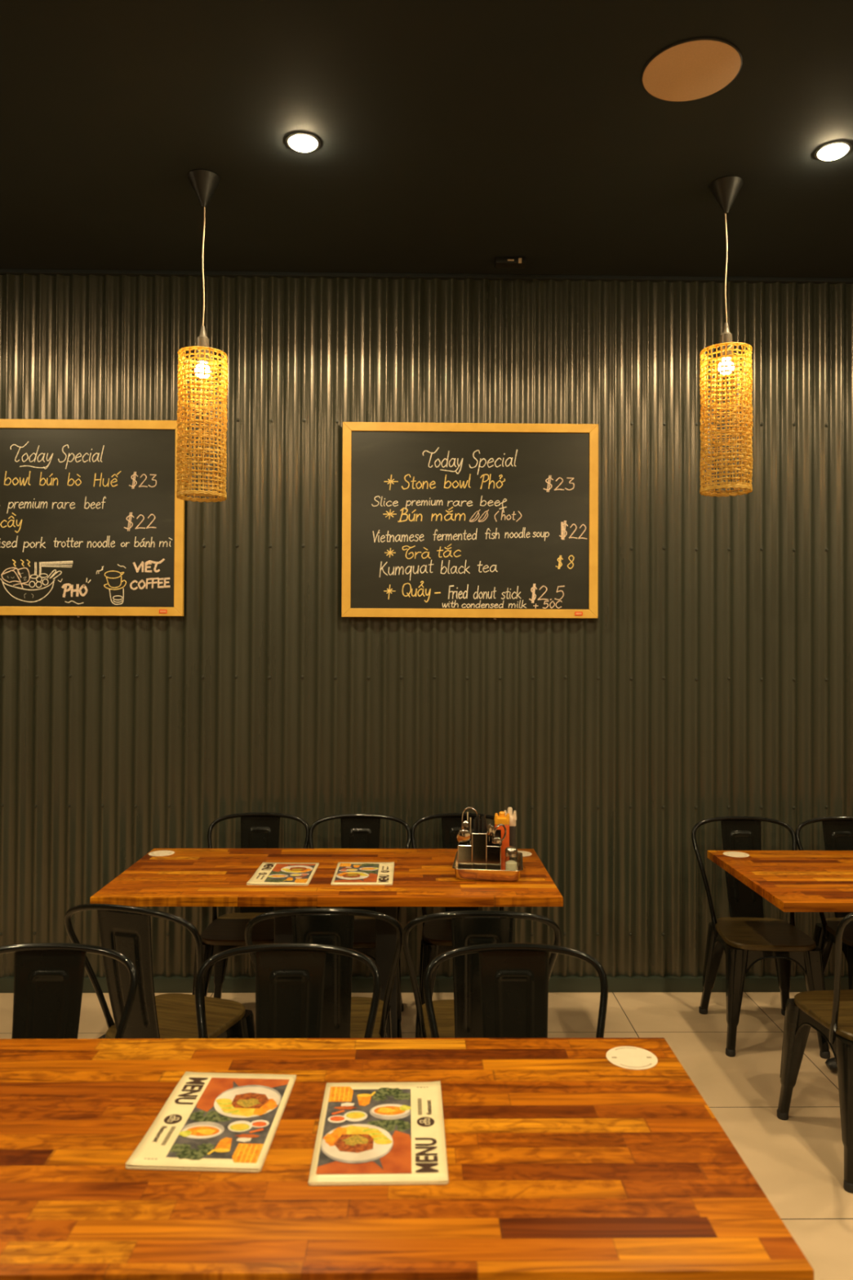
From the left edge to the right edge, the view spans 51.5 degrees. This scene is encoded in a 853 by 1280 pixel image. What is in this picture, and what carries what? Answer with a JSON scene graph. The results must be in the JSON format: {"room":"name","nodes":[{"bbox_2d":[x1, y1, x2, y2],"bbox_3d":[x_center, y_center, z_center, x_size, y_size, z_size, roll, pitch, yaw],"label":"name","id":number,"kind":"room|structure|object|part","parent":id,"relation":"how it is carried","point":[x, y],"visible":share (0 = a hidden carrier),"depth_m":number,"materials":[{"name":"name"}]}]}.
{"room":"eatery","nodes":[
{"label":"eatery","id":0,"kind":"room"},
{"bbox_2d":[0,273,852,977],"bbox_3d":[0.421,-0.037,4.154,9.517,3.346,0.066,0,-1,-1],"label":"wall","id":1,"kind":"structure","parent":0,"point":[713,676],"depth_m":4.14,"materials":[{"name":"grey metal"}]},
{"bbox_2d":[0,418,184,617],"bbox_3d":[-1.718,-0.561,4.082,1.190,0.913,0.025,0,-1,-1],"label":"chalkboard","id":2,"kind":"object","parent":1,"relation":"attached to","point":[92,516],"visible":1,"depth_m":4.08,"materials":[{"name":"brown wood"}]},
{"bbox_2d":[0,975,848,992],"bbox_3d":[0.431,1.602,4.117,9.400,0.066,0.037,0,-1,-1],"label":"baseboard","id":3,"kind":"structure","parent":1,"relation":"attached to","point":[572,984],"depth_m":4.10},
{"bbox_2d":[0,268,852,284],"bbox_3d":[0.447,-1.702,4.150,9.400,0.018,0.030,0,-1,-1],"label":"trim","id":4,"kind":"structure","parent":1,"relation":"attached to","point":[2,271],"depth_m":4.13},
{"bbox_2d":[341,422,598,619],"bbox_3d":[0.204,-0.552,4.111,1.190,0.913,0.025,0,-1,-1],"label":"chalkboard","id":5,"kind":"object","parent":1,"relation":"attached to","point":[440,520],"visible":1,"depth_m":4.11,"materials":[{"name":"brown wood"}]},
{"bbox_2d":[0,0,852,278],"bbox_3d":[0.504,-1.800,0.316,9.400,0.100,7.780,0,-1,-1],"label":"ceiling","id":6,"kind":"structure","parent":0,"point":[455,136],"depth_m":3.03,"materials":[{"name":"black paint"}]},
{"bbox_2d":[176,168,228,502],"bbox_3d":[-0.833,-1.125,3.290,0.185,1.201,0.186,0,-1,9],"label":"pendant lamp","id":7,"kind":"object","parent":6,"relation":"hanging from","point":[204,182],"visible":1,"depth_m":3.25,"materials":[{"name":"brown"}]},
{"bbox_3d":[-0.834,-0.796,3.286,0.186,0.530,0.185,0,-1,-1],"label":"lamp shade","id":8,"kind":"part","parent":7,"relation":"part of","materials":[{"name":"beige wicker"}]},
{"bbox_3d":[-0.833,-1.004,3.289,0.058,0.061,0.058,0,-1,-1],"label":"bulb","id":9,"kind":"part","parent":7,"relation":"part of","materials":[{"name":"white glass"}]},
{"bbox_2d":[196,325,208,364],"bbox_3d":[-0.833,-1.100,3.290,0.045,0.135,0.045,0,-1,-1],"label":"socket","id":10,"kind":"object","parent":7,"relation":"attached to","point":[202,340],"depth_m":3.27,"materials":[{"name":"silver metal"}]},
{"bbox_3d":[-0.831,-1.381,3.292,0.011,0.468,0.005,0,-1,-1],"label":"cord","id":11,"kind":"part","parent":7,"relation":"part of","materials":[{"name":"white plastic"}]},
{"bbox_2d":[285,131,319,152],"bbox_3d":[-0.428,-1.715,3.062,0.120,0.020,0.120,0,-1,-1],"label":"recessed light","id":12,"kind":"object","parent":6,"relation":"in","point":[302,142],"visible":1,"depth_m":3.04,"materials":[{"name":"white plastic"}]},
{"bbox_2d":[494,257,525,268],"bbox_3d":[0.377,-1.698,3.974,0.135,0.030,0.070,0,-1,-1],"label":"ceiling fitting","id":13,"kind":"object","parent":6,"relation":"attached to","point":[500,262],"visible":1,"depth_m":3.95,"materials":[{"name":"plastic"}]},
{"bbox_2d":[640,36,742,102],"bbox_3d":[0.801,-1.720,2.675,0.294,0.010,0.294,0,-1,-1],"label":"ceiling speaker","id":14,"kind":"object","parent":6,"relation":"attached to","point":[693,68],"visible":1,"depth_m":2.66},
{"bbox_2d":[699,175,753,497],"bbox_3d":[1.126,-1.133,3.319,0.191,1.165,0.192,0,-1,42],"label":"pendant lamp","id":15,"kind":"object","parent":6,"relation":"hanging from","point":[725,189],"visible":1,"depth_m":3.27,"materials":[{"name":"brown"}]},
{"bbox_2d":[720,322,732,359],"bbox_3d":[1.125,-1.123,3.319,0.045,0.135,0.045,0,-1,-1],"label":"socket","id":16,"kind":"object","parent":15,"relation":"attached to","point":[726,336],"depth_m":3.30,"materials":[{"name":"silver metal"}]},
{"bbox_3d":[1.124,-0.821,3.316,0.193,0.526,0.192,0,-1,-1],"label":"lamp shade","id":17,"kind":"part","parent":15,"relation":"part of","materials":[{"name":"beige wicker"}]},
{"bbox_3d":[1.127,-1.389,3.322,0.011,0.435,0.005,0,-1,-1],"label":"cord","id":18,"kind":"part","parent":15,"relation":"part of","materials":[{"name":"white plastic"}]},
{"bbox_3d":[1.125,-1.028,3.318,0.058,0.061,0.058,0,-1,-1],"label":"bulb","id":19,"kind":"part","parent":15,"relation":"part of","materials":[{"name":"white glass"}]},
{"bbox_2d":[814,140,852,160],"bbox_3d":[1.427,-1.706,3.099,0.120,0.020,0.120,0,-1,-1],"label":"recessed light","id":20,"kind":"object","parent":6,"relation":"in","point":[834,150],"visible":1,"depth_m":3.08,"materials":[{"name":"white plastic"}]},
{"bbox_2d":[0,991,852,1279],"bbox_3d":[0.488,1.645,0.280,9.400,0.100,7.780,0,-1,-1],"label":"floor","id":21,"kind":"structure","parent":0,"point":[797,1162],"depth_m":3.27,"materials":[{"name":"beige tile"}]},
{"bbox_2d":[0,942,137,1039],"bbox_3d":[-0.935,1.179,1.963,0.456,0.855,0.481,0,-1,-1],"label":"dining chair","id":22,"kind":"object","parent":21,"relation":"on","point":[48,977],"visible":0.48,"depth_m":2.19,"materials":[{"name":"black metal"}]},
{"bbox_3d":[-0.937,0.981,2.156,0.178,0.426,0.095,0,-1,-1],"label":"backrest","id":23,"kind":"part","parent":22,"relation":"part of","materials":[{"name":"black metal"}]},
{"bbox_2d":[64,903,255,1038],"bbox_3d":[-0.796,1.187,2.737,0.456,0.855,0.481,0,-1,17],"label":"dining chair","id":24,"kind":"object","parent":21,"relation":"on","point":[126,930],"visible":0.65,"depth_m":2.56,"materials":[{"name":"black metal"}]},
{"bbox_3d":[-0.851,0.986,2.557,0.178,0.426,0.095,0,-1,17],"label":"backrest","id":25,"kind":"part","parent":24,"relation":"part of","materials":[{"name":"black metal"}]},
{"bbox_3d":[-0.787,1.279,2.766,0.349,0.146,0.347,0,-1,17],"label":"seat frame","id":26,"kind":"part","parent":24,"relation":"part of","materials":[{"name":"black metal"}]},
{"bbox_3d":[-0.787,1.196,2.766,0.353,0.022,0.380,0,-1,17],"label":"seat","id":27,"kind":"part","parent":24,"relation":"part of","materials":[{"name":"brown wood"}]},
{"bbox_3d":[-0.599,1.402,2.868,0.095,0.387,0.098,0,-1,17],"label":"leg","id":28,"kind":"part","parent":24,"relation":"part of","materials":[{"name":"black metal"}]},
{"bbox_2d":[191,812,309,998],"bbox_3d":[-0.744,1.198,3.730,0.456,0.855,0.481,0,-1,-1],"label":"dining chair","id":29,"kind":"object","parent":21,"relation":"on","point":[258,829],"visible":0.47,"depth_m":3.85,"materials":[{"name":"black metal"}]},
{"bbox_3d":[-0.892,1.407,3.539,0.095,0.387,0.098,0,-1,-1],"label":"leg","id":30,"kind":"part","parent":29,"relation":"part of","materials":[{"name":"black metal"}]},
{"bbox_3d":[-0.889,1.411,3.860,0.103,0.387,0.122,0,-1,-1],"label":"leg","id":31,"kind":"part","parent":29,"relation":"part of","materials":[{"name":"black metal"}]},
{"bbox_3d":[-0.744,1.289,3.697,0.349,0.146,0.347,0,-1,-1],"label":"seat frame","id":32,"kind":"part","parent":29,"relation":"part of","materials":[{"name":"black metal"}]},
{"bbox_3d":[-0.744,1.206,3.699,0.353,0.022,0.380,0,-1,-1],"label":"seat","id":33,"kind":"part","parent":29,"relation":"part of","materials":[{"name":"brown wood"}]},
{"bbox_3d":[-0.746,1.013,3.872,0.456,0.483,0.201,0,-1,-1],"label":"frame","id":34,"kind":"part","parent":29,"relation":"part of","materials":[{"name":"black metal"}]},
{"bbox_3d":[-0.746,1.001,3.923,0.178,0.426,0.095,0,-1,-1],"label":"backrest","id":35,"kind":"part","parent":29,"relation":"part of","materials":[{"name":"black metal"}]},
{"bbox_2d":[194,942,381,1038],"bbox_3d":[-0.338,1.181,1.969,0.456,0.855,0.481,0,-1,-1],"label":"dining chair","id":36,"kind":"object","parent":21,"relation":"on","point":[290,977],"visible":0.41,"depth_m":2.19,"materials":[{"name":"black metal"}]},
{"bbox_3d":[-0.340,0.984,2.162,0.178,0.426,0.095,0,-1,-1],"label":"backrest","id":37,"kind":"part","parent":36,"relation":"part of","materials":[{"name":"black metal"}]},
{"bbox_2d":[244,907,403,1038],"bbox_3d":[-0.298,1.190,2.731,0.456,0.855,0.481,0,-1,-1],"label":"dining chair","id":38,"kind":"object","parent":21,"relation":"on","point":[344,1015],"visible":0.47,"depth_m":2.53,"materials":[{"name":"black metal"}]},
{"bbox_3d":[-0.295,0.988,2.542,0.178,0.426,0.095,0,-1,-1],"label":"backrest","id":39,"kind":"part","parent":38,"relation":"part of","materials":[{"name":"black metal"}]},
{"bbox_3d":[-0.299,1.199,2.761,0.353,0.022,0.380,0,-1,-1],"label":"seat","id":40,"kind":"part","parent":38,"relation":"part of","materials":[{"name":"brown wood"}]},
{"bbox_3d":[-0.152,1.404,2.917,0.095,0.387,0.098,0,-1,-1],"label":"leg","id":41,"kind":"part","parent":38,"relation":"part of","materials":[{"name":"black metal"}]},
{"bbox_2d":[89,848,563,1038],"bbox_3d":[-0.342,1.242,3.350,1.598,0.738,0.735,0,-1,-1],"label":"dining table","id":42,"kind":"object","parent":21,"relation":"on","point":[187,877],"visible":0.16,"depth_m":3.20,"materials":[{"name":"brown wood"}]},
{"bbox_2d":[147,850,174,856],"bbox_3d":[-1.084,0.872,3.613,0.104,0.001,0.104,0,-1,-1],"label":"round sticker","id":43,"kind":"object","parent":42,"relation":"on","point":[157,853],"visible":1,"depth_m":3.61,"materials":[{"name":"white paper"}]},
{"bbox_2d":[246,862,319,885],"bbox_3d":[-0.529,0.868,3.292,0.221,0.008,0.319,0,-1,0],"label":"menu","id":44,"kind":"object","parent":42,"relation":"on","point":[268,873],"visible":1,"depth_m":3.26,"materials":[{"name":"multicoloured paper"}]},
{"bbox_2d":[264,863,315,883],"bbox_3d":[-0.505,0.866,3.289,0.152,0.001,0.280,0,-1,0],"label":"picture","id":45,"kind":"object","parent":44,"relation":"on","point":[276,873],"depth_m":3.28,"materials":[{"name":"paper"}]},
{"bbox_2d":[330,862,394,884],"bbox_3d":[-0.233,0.869,3.300,0.221,0.008,0.319,0,-1,-1],"label":"menu","id":46,"kind":"object","parent":42,"relation":"on","point":[345,873],"visible":1,"depth_m":3.28,"materials":[{"name":"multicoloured paper"}]},
{"bbox_2d":[333,862,379,882],"bbox_3d":[-0.257,0.867,3.303,0.152,0.001,0.280,0,-1,-1],"label":"picture","id":47,"kind":"object","parent":46,"relation":"on","point":[344,872],"depth_m":3.29,"materials":[{"name":"paper"}]},
{"bbox_2d":[452,850,523,881],"bbox_3d":[0.234,0.853,3.340,0.258,0.045,0.302,0,-1,6],"label":"tray","id":48,"kind":"object","parent":42,"relation":"on","point":[460,873],"visible":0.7,"depth_m":3.20,"materials":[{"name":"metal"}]},
{"bbox_2d":[457,807,501,870],"bbox_3d":[0.198,0.749,3.282,0.159,0.247,0.088,0,-1,6],"label":"caddy","id":49,"kind":"object","parent":48,"relation":"in","point":[478,855],"visible":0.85,"depth_m":3.24,"materials":[{"name":"silver metal"}]},
{"bbox_2d":[457,829,471,844],"bbox_3d":[0.144,0.782,3.257,0.044,0.173,0.055,0,-1,36],"label":"soup spoon","id":50,"kind":"object","parent":49,"relation":"in","point":[464,837],"visible":0.97,"depth_m":3.24,"materials":[{"name":"silver metal"}]},
{"bbox_2d":[462,820,470,845],"bbox_3d":[0.147,0.771,3.299,0.031,0.194,0.010,0,-1,10],"label":"spoon","id":51,"kind":"object","parent":49,"relation":"in","point":[465,824],"visible":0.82,"depth_m":3.30,"materials":[{"name":"silver metal"}]},
{"bbox_2d":[462,820,470,831],"bbox_3d":[0.147,0.696,3.298,0.032,0.044,0.006,-4,-2,-1],"label":"bowl","id":52,"kind":"object","parent":51,"relation":"on","point":[465,824],"depth_m":3.30,"materials":[{"name":"silver metal"}]},
{"bbox_3d":[0.163,0.689,3.307,0.064,0.127,0.004,0,-1,6],"label":"carry handle","id":53,"kind":"part","parent":49,"relation":"part of","materials":[{"name":"silver metal"}]},
{"bbox_2d":[473,819,475,833],"bbox_3d":[0.179,0.767,3.280,0.008,0.201,0.014,1,-1,-27],"label":"chopstick","id":54,"kind":"object","parent":49,"relation":"in","point":[474,820],"visible":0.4,"depth_m":3.28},
{"bbox_2d":[475,817,477,833],"bbox_3d":[0.185,0.765,3.287,0.007,0.207,0.013,1,-1,-23],"label":"chopstick","id":55,"kind":"object","parent":49,"relation":"in","point":[475,817],"visible":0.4,"depth_m":3.29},
{"bbox_2d":[477,814,479,833],"bbox_3d":[0.193,0.759,3.278,0.008,0.219,0.008,0,-2,-1],"label":"chopstick","id":56,"kind":"object","parent":49,"relation":"in","point":[478,815],"visible":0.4,"depth_m":3.28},
{"bbox_3d":[0.193,0.790,3.239,0.159,0.163,0.004,0,-1,6],"label":"edge trim","id":57,"kind":"part","parent":49,"relation":"part of","materials":[{"name":"silver metal"}]},
{"bbox_2d":[481,816,484,833],"bbox_3d":[0.208,0.762,3.277,0.008,0.213,0.012,0,-1,22],"label":"chopstick","id":58,"kind":"object","parent":49,"relation":"in","point":[482,817],"visible":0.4,"depth_m":3.28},
{"bbox_2d":[483,814,485,833],"bbox_3d":[0.212,0.759,3.285,0.014,0.219,0.008,1,-1,-31],"label":"chopstick","id":59,"kind":"object","parent":49,"relation":"in","point":[484,815],"visible":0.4,"depth_m":3.28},
{"bbox_2d":[484,818,486,833],"bbox_3d":[0.217,0.768,3.293,0.014,0.201,0.008,1,-1,-25],"label":"chopstick","id":60,"kind":"object","parent":49,"relation":"in","point":[485,819],"visible":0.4,"depth_m":3.29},
{"bbox_2d":[486,823,492,845],"bbox_3d":[0.234,0.774,3.279,0.017,0.188,0.019,0,-1,38],"label":"spoon","id":61,"kind":"object","parent":49,"relation":"in","point":[489,828],"visible":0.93,"depth_m":3.28,"materials":[{"name":"silver metal"}]},
{"bbox_2d":[486,823,492,836],"bbox_3d":[0.233,0.706,3.276,0.022,0.052,0.005,0,3,-1],"label":"bowl","id":62,"kind":"object","parent":61,"relation":"on","point":[489,828],"depth_m":3.28,"materials":[{"name":"silver metal"}]},
{"bbox_2d":[490,825,494,839],"bbox_3d":[0.245,0.778,3.284,0.017,0.180,0.013,1,-1,-41],"label":"spoon","id":63,"kind":"object","parent":49,"relation":"in","point":[492,826],"visible":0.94,"depth_m":3.28,"materials":[{"name":"silver metal"}]},
{"bbox_2d":[491,837,502,846],"bbox_3d":[0.255,0.797,3.256,0.033,0.145,0.037,1,-1,-35],"label":"spoon","id":64,"kind":"object","parent":49,"relation":"in","point":[497,842],"visible":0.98,"depth_m":3.25,"materials":[{"name":"silver metal"}]},
{"bbox_2d":[493,823,506,840],"bbox_3d":[0.264,0.778,3.299,0.068,0.185,0.015,0,-1,7],"label":"tongs","id":65,"kind":"object","parent":49,"relation":"in","point":[500,824],"visible":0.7,"depth_m":3.29,"materials":[{"name":"silver metal"}]},
{"bbox_2d":[493,811,510,870],"bbox_3d":[0.289,0.766,3.382,0.059,0.216,0.059,0,-1,6],"label":"sauce bottle","id":66,"kind":"object","parent":48,"relation":"in","point":[501,818],"visible":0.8,"depth_m":3.35,"materials":[{"name":"plastic"}]},
{"bbox_2d":[503,807,516,861],"bbox_3d":[0.324,0.763,3.435,0.052,0.223,0.052,0,-1,6],"label":"sauce bottle","id":67,"kind":"object","parent":48,"relation":"in","point":[513,819],"visible":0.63,"depth_m":3.41,"materials":[{"name":"white plastic"}]},
{"bbox_2d":[505,845,517,870],"bbox_3d":[0.309,0.813,3.225,0.047,0.119,0.047,0,-1,6],"label":"salt shaker","id":68,"kind":"object","parent":48,"relation":"in","point":[510,851],"visible":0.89,"depth_m":3.21,"materials":[{"name":"clear glass"}]},
{"bbox_3d":[0.310,0.771,3.225,0.045,0.035,0.045,0,-1,6],"label":"lid","id":69,"kind":"part","parent":68,"relation":"part of","materials":[{"name":"silver metal"}]},
{"bbox_2d":[517,850,532,856],"bbox_3d":[0.382,0.879,3.637,0.104,0.001,0.104,0,-1,-1],"label":"round sticker","id":70,"kind":"object","parent":42,"relation":"on","point":[524,853],"visible":0.45,"depth_m":3.64,"materials":[{"name":"white paper"}]},
{"bbox_2d":[308,813,411,1038],"bbox_3d":[-0.293,1.200,3.710,0.456,0.855,0.481,0,-1,-1],"label":"dining chair","id":71,"kind":"object","parent":21,"relation":"on","point":[357,830],"visible":0.42,"depth_m":3.93,"materials":[{"name":"black metal"}]},
{"bbox_3d":[-0.294,1.015,3.851,0.456,0.483,0.201,0,-1,-1],"label":"frame","id":72,"kind":"part","parent":71,"relation":"part of","materials":[{"name":"black metal"}]},
{"bbox_3d":[-0.295,1.003,3.903,0.178,0.426,0.095,0,-1,-1],"label":"backrest","id":73,"kind":"part","parent":71,"relation":"part of","materials":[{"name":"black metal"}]},
{"bbox_3d":[-0.293,1.291,3.677,0.349,0.146,0.347,0,-1,-1],"label":"seat frame","id":74,"kind":"part","parent":71,"relation":"part of","materials":[{"name":"black metal"}]},
{"bbox_3d":[-0.292,1.208,3.679,0.353,0.022,0.380,0,-1,-1],"label":"seat","id":75,"kind":"part","parent":71,"relation":"part of","materials":[{"name":"brown wood"}]},
{"bbox_3d":[-0.141,1.411,3.524,0.095,0.387,0.098,0,-1,-1],"label":"leg","id":76,"kind":"part","parent":71,"relation":"part of","materials":[{"name":"black metal"}]},
{"bbox_2d":[0,1037,814,1279],"bbox_3d":[-0.279,1.224,1.543,1.599,0.738,0.720,0,-1,-1],"label":"dining table","id":77,"kind":"object","parent":21,"relation":"on","point":[566,1162],"visible":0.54,"depth_m":1.38,"materials":[{"name":"brown wood"}]},
{"bbox_2d":[125,1071,296,1172],"bbox_3d":[-0.371,0.851,1.579,0.221,0.008,0.319,0,-1,2],"label":"menu","id":78,"kind":"object","parent":77,"relation":"on","point":[210,1122],"visible":1,"depth_m":1.55,"materials":[{"name":"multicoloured paper"}]},
{"bbox_2d":[144,1126,175,1159],"bbox_3d":[-0.452,0.848,1.492,0.028,0.001,0.100,0,-1,2],"label":"print","id":79,"kind":"object","parent":78,"relation":"on","point":[159,1141],"depth_m":1.49},
{"bbox_2d":[165,1077,288,1163],"bbox_3d":[-0.347,0.849,1.575,0.152,0.001,0.280,0,-1,2],"label":"picture","id":80,"kind":"object","parent":78,"relation":"on","point":[226,1120],"depth_m":1.56,"materials":[{"name":"paper"}]},
{"bbox_2d":[307,1080,448,1186],"bbox_3d":[-0.079,0.852,1.543,0.221,0.008,0.319,0,-1,-1],"label":"menu","id":81,"kind":"object","parent":77,"relation":"on","point":[368,1133],"visible":1,"depth_m":1.51,"materials":[{"name":"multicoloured paper"}]},
{"bbox_2d":[315,1086,411,1173],"bbox_3d":[-0.103,0.850,1.546,0.152,0.001,0.280,0,-1,-1],"label":"picture","id":82,"kind":"object","parent":81,"relation":"on","point":[362,1130],"depth_m":1.53,"materials":[{"name":"paper"}]},
{"bbox_2d":[417,1086,427,1115],"bbox_3d":[-0.003,0.852,1.635,0.028,0.001,0.100,0,-1,-1],"label":"print","id":83,"kind":"object","parent":81,"relation":"on","point":[422,1091],"depth_m":1.63},
{"bbox_2d":[605,1046,657,1070],"bbox_3d":[0.423,0.860,1.821,0.104,0.001,0.104,0,-1,-1],"label":"round sticker","id":84,"kind":"object","parent":77,"relation":"on","point":[626,1057],"visible":1,"depth_m":1.82,"materials":[{"name":"white paper"}]},
{"bbox_2d":[612,1047,652,1067],"bbox_3d":[0.423,0.860,1.821,0.082,0.001,0.090,0,-1,-1],"label":"print","id":85,"kind":"object","parent":84,"relation":"on","point":[623,1057],"depth_m":1.82},
{"bbox_2d":[410,813,503,1004],"bbox_3d":[0.158,1.202,3.739,0.456,0.855,0.481,0,-1,-1],"label":"dining chair","id":86,"kind":"object","parent":21,"relation":"on","point":[437,935],"visible":0.24,"depth_m":3.74,"materials":[{"name":"black metal"}]},
{"bbox_3d":[0.010,1.412,3.549,0.095,0.387,0.098,0,-1,-1],"label":"leg","id":87,"kind":"part","parent":86,"relation":"part of","materials":[{"name":"black metal"}]},
{"bbox_3d":[0.158,1.211,3.708,0.353,0.022,0.380,0,-1,-1],"label":"seat","id":88,"kind":"part","parent":86,"relation":"part of","materials":[{"name":"brown wood"}]},
{"bbox_3d":[0.158,1.294,3.707,0.349,0.146,0.347,0,-1,-1],"label":"seat frame","id":89,"kind":"part","parent":86,"relation":"part of","materials":[{"name":"black metal"}]},
{"bbox_3d":[0.157,1.018,3.881,0.456,0.483,0.201,0,-1,-1],"label":"frame","id":90,"kind":"part","parent":86,"relation":"part of","materials":[{"name":"black metal"}]},
{"bbox_3d":[0.156,1.005,3.932,0.178,0.426,0.095,0,-1,-1],"label":"backrest","id":91,"kind":"part","parent":86,"relation":"part of","materials":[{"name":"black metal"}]},
{"bbox_2d":[401,910,561,1038],"bbox_3d":[0.153,1.192,2.715,0.456,0.855,0.481,0,-1,-1],"label":"dining chair","id":92,"kind":"object","parent":21,"relation":"on","point":[459,1017],"visible":0.34,"depth_m":2.51,"materials":[{"name":"black metal"}]},
{"bbox_3d":[-0.001,1.405,2.896,0.095,0.387,0.098,0,-1,-1],"label":"leg","id":93,"kind":"part","parent":92,"relation":"part of","materials":[{"name":"black metal"}]},
{"bbox_3d":[0.152,1.200,2.745,0.353,0.022,0.380,0,-1,-1],"label":"seat","id":94,"kind":"part","parent":92,"relation":"part of","materials":[{"name":"brown wood"}]},
{"bbox_3d":[0.157,0.990,2.526,0.178,0.426,0.095,0,-1,-1],"label":"backrest","id":95,"kind":"part","parent":92,"relation":"part of","materials":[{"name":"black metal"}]},
{"bbox_2d":[422,942,608,1038],"bbox_3d":[0.221,1.184,1.977,0.456,0.855,0.481,0,-1,-1],"label":"dining chair","id":96,"kind":"object","parent":21,"relation":"on","point":[514,976],"visible":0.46,"depth_m":2.20,"materials":[{"name":"black metal"}]},
{"bbox_3d":[0.219,0.987,2.170,0.178,0.426,0.095,0,-1,-1],"label":"backrest","id":97,"kind":"part","parent":96,"relation":"part of","materials":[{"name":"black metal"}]},
{"bbox_2d":[691,816,830,1058],"bbox_3d":[1.389,1.208,3.695,0.456,0.855,0.481,0,-1,2],"label":"dining chair","id":98,"kind":"object","parent":21,"relation":"on","point":[747,937],"visible":0.77,"depth_m":3.75,"materials":[{"name":"black metal"}]},
{"bbox_3d":[1.252,1.421,3.832,0.103,0.387,0.122,0,-1,2],"label":"leg","id":99,"kind":"part","parent":98,"relation":"part of","materials":[{"name":"black metal"}]},
{"bbox_3d":[1.232,1.417,3.512,0.095,0.387,0.098,0,-1,2],"label":"leg","id":100,"kind":"part","parent":98,"relation":"part of","materials":[{"name":"black metal"}]},
{"bbox_3d":[1.397,1.010,3.887,0.178,0.426,0.095,0,-1,2],"label":"backrest","id":101,"kind":"part","parent":98,"relation":"part of","materials":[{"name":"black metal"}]},
{"bbox_3d":[1.395,1.023,3.836,0.456,0.483,0.201,0,-1,2],"label":"frame","id":102,"kind":"part","parent":98,"relation":"part of","materials":[{"name":"black metal"}]},
{"bbox_3d":[1.387,1.299,3.662,0.349,0.146,0.347,0,-1,2],"label":"seat frame","id":103,"kind":"part","parent":98,"relation":"part of","materials":[{"name":"black metal"}]},
{"bbox_3d":[1.388,1.216,3.664,0.353,0.022,0.380,0,-1,2],"label":"seat","id":104,"kind":"part","parent":98,"relation":"part of","materials":[{"name":"brown wood"}]},
{"bbox_3d":[1.534,1.422,3.821,0.103,0.387,0.122,0,-1,2],"label":"leg","id":105,"kind":"part","parent":98,"relation":"part of","materials":[{"name":"black metal"}]},
{"bbox_3d":[1.531,1.419,3.501,0.095,0.387,0.098,0,-1,2],"label":"leg","id":106,"kind":"part","parent":98,"relation":"part of","materials":[{"name":"black metal"}]},
{"bbox_2d":[706,850,852,1071],"bbox_3d":[1.985,1.253,3.342,1.600,0.738,0.770,0,-1,-1],"label":"dining table","id":107,"kind":"object","parent":21,"relation":"on","point":[792,881],"visible":0.83,"depth_m":3.31,"materials":[{"name":"brown wood"}]},
{"bbox_2d":[723,851,749,857],"bbox_3d":[1.277,0.883,3.642,0.104,0.001,0.104,0,-1,-1],"label":"round sticker","id":108,"kind":"object","parent":107,"relation":"on","point":[733,854],"visible":1,"depth_m":3.64,"materials":[{"name":"white paper"}]},
{"bbox_3d":[1.637,1.585,3.333,0.259,0.071,0.072,0,-1,-1],"label":"foot arm","id":109,"kind":"part","parent":107,"relation":"part of","materials":[{"name":"black metal"}]},
{"bbox_2d":[777,911,852,1193],"bbox_3d":[1.417,1.199,2.810,0.456,0.855,0.481,0,-1,-5],"label":"dining chair","id":110,"kind":"object","parent":21,"relation":"on","point":[829,1012],"visible":1,"depth_m":2.81,"materials":[{"name":"black metal"}]},
{"bbox_3d":[1.251,1.412,2.981,0.095,0.387,0.098,0,-1,-5],"label":"leg","id":111,"kind":"part","parent":110,"relation":"part of","materials":[{"name":"black metal"}]},
{"bbox_3d":[1.414,1.290,2.841,0.349,0.146,0.347,0,-1,-5],"label":"seat frame","id":112,"kind":"part","parent":110,"relation":"part of","materials":[{"name":"black metal"}]},
{"bbox_3d":[1.414,1.208,2.841,0.353,0.022,0.380,0,-1,-5],"label":"seat","id":113,"kind":"part","parent":110,"relation":"part of","materials":[{"name":"brown wood"}]},
{"bbox_3d":[1.429,1.011,2.673,0.456,0.483,0.201,0,-1,-5],"label":"frame","id":114,"kind":"part","parent":110,"relation":"part of","materials":[{"name":"black metal"}]},
{"bbox_3d":[1.286,1.409,2.662,0.103,0.387,0.122,0,-1,-5],"label":"leg","id":115,"kind":"part","parent":110,"relation":"part of","materials":[{"name":"black metal"}]},
{"bbox_2d":[795,816,852,989],"bbox_3d":[1.860,1.210,3.701,0.456,0.855,0.481,0,-1,-3],"label":"dining chair","id":116,"kind":"object","parent":21,"relation":"on","point":[837,830],"visible":0.49,"depth_m":3.85,"materials":[{"name":"black metal"}]},
{"bbox_3d":[1.711,1.423,3.826,0.103,0.387,0.122,0,-1,-3],"label":"leg","id":117,"kind":"part","parent":116,"relation":"part of","materials":[{"name":"black metal"}]},
{"bbox_3d":[1.861,1.301,3.669,0.349,0.146,0.347,0,-1,-3],"label":"seat frame","id":118,"kind":"part","parent":116,"relation":"part of","materials":[{"name":"black metal"}]},
{"bbox_3d":[1.852,1.013,3.894,0.178,0.426,0.095,0,-1,-3],"label":"backrest","id":119,"kind":"part","parent":116,"relation":"part of","materials":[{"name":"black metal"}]},
{"bbox_3d":[1.862,1.218,3.671,0.353,0.022,0.380,0,-1,-3],"label":"seat","id":120,"kind":"part","parent":116,"relation":"part of","materials":[{"name":"brown wood"}]},
{"bbox_3d":[1.719,1.419,3.506,0.095,0.387,0.098,0,-1,-3],"label":"leg","id":121,"kind":"part","parent":116,"relation":"part of","materials":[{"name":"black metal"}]}
]}

